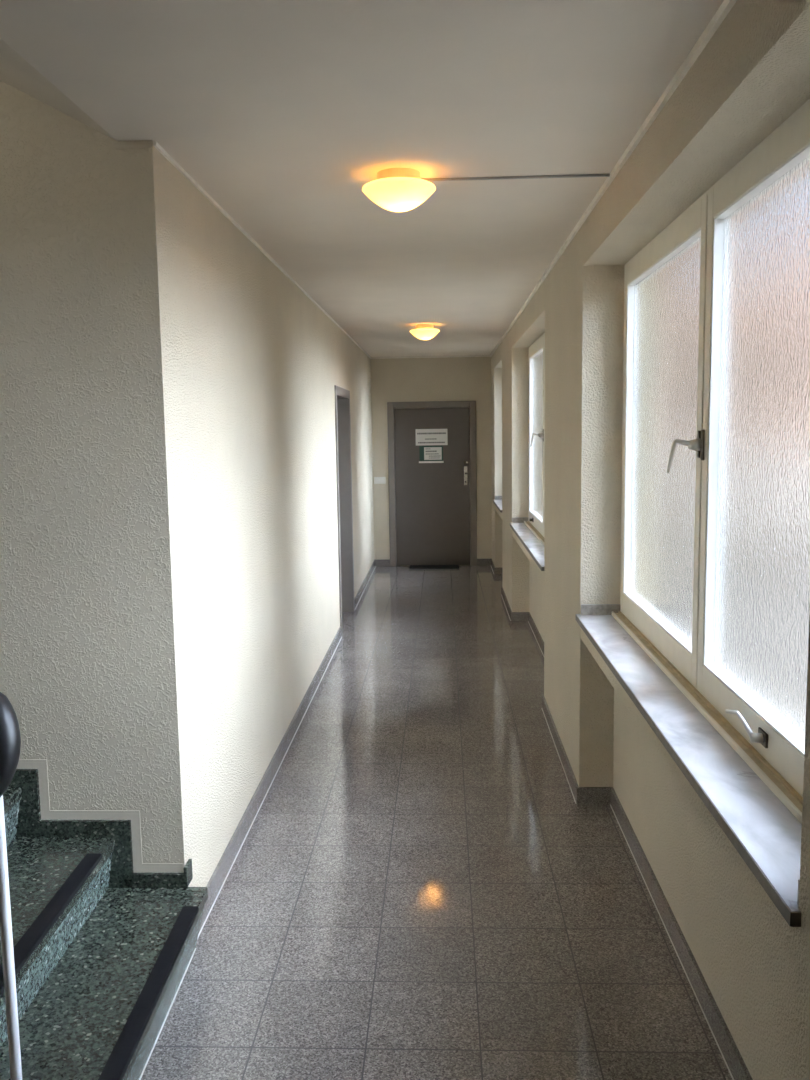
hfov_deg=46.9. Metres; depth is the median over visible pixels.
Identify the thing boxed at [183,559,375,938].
baseboard
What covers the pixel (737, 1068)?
baseboard
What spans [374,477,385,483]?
light switch
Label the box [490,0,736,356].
trim
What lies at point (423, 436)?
door sign
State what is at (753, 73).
wall
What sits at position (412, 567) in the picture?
doormat
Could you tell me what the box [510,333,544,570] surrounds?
window
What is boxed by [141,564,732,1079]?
floor
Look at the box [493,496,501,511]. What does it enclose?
windowsill
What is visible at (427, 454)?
holder
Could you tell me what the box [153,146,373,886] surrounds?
wall
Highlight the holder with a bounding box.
[419,446,443,462]
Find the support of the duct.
attached to the ceiling
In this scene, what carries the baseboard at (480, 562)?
attached to the wall at (448, 378)
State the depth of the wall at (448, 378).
11.24 m
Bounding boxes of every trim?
[17,760,183,872]
[110,140,152,148]
[153,141,370,358]
[371,356,489,358]
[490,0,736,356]
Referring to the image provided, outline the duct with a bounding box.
[423,174,609,180]
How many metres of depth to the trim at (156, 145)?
3.74 m
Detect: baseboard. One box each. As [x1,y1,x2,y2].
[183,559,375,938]
[375,559,490,566]
[491,559,752,1079]
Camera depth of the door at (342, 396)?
8.51 m
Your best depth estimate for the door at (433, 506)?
11.36 m
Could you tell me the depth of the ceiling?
2.53 m
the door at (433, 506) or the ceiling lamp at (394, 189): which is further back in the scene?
the door at (433, 506)
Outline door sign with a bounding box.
[415,429,447,445]
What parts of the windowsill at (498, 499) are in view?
sill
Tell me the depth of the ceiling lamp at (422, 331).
7.68 m
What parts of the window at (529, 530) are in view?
sill, lever, sash, glass pane, sash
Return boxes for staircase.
[0,769,207,1079]
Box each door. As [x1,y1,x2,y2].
[334,385,353,634]
[387,401,476,565]
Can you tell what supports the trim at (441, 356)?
attached to the wall at (448, 378)
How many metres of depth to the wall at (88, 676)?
2.88 m
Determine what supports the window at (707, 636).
in the wall at (753, 73)
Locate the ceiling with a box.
[0,0,723,357]
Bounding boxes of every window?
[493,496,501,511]
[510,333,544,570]
[576,99,809,926]
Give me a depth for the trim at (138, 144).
2.75 m
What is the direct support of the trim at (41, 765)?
attached to the wall at (88, 676)
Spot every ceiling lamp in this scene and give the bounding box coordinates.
[362,168,435,211]
[410,324,439,339]
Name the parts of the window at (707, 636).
sash, glass pane, lever, sill, handle, frame, crank arm, sash, glass pane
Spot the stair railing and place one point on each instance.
(10, 734)
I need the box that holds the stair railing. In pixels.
[0,692,21,1079]
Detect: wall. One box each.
[0,81,184,869]
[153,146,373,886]
[371,357,491,559]
[491,0,809,1079]
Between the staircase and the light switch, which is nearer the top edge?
the light switch
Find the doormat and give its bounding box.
[409,565,458,569]

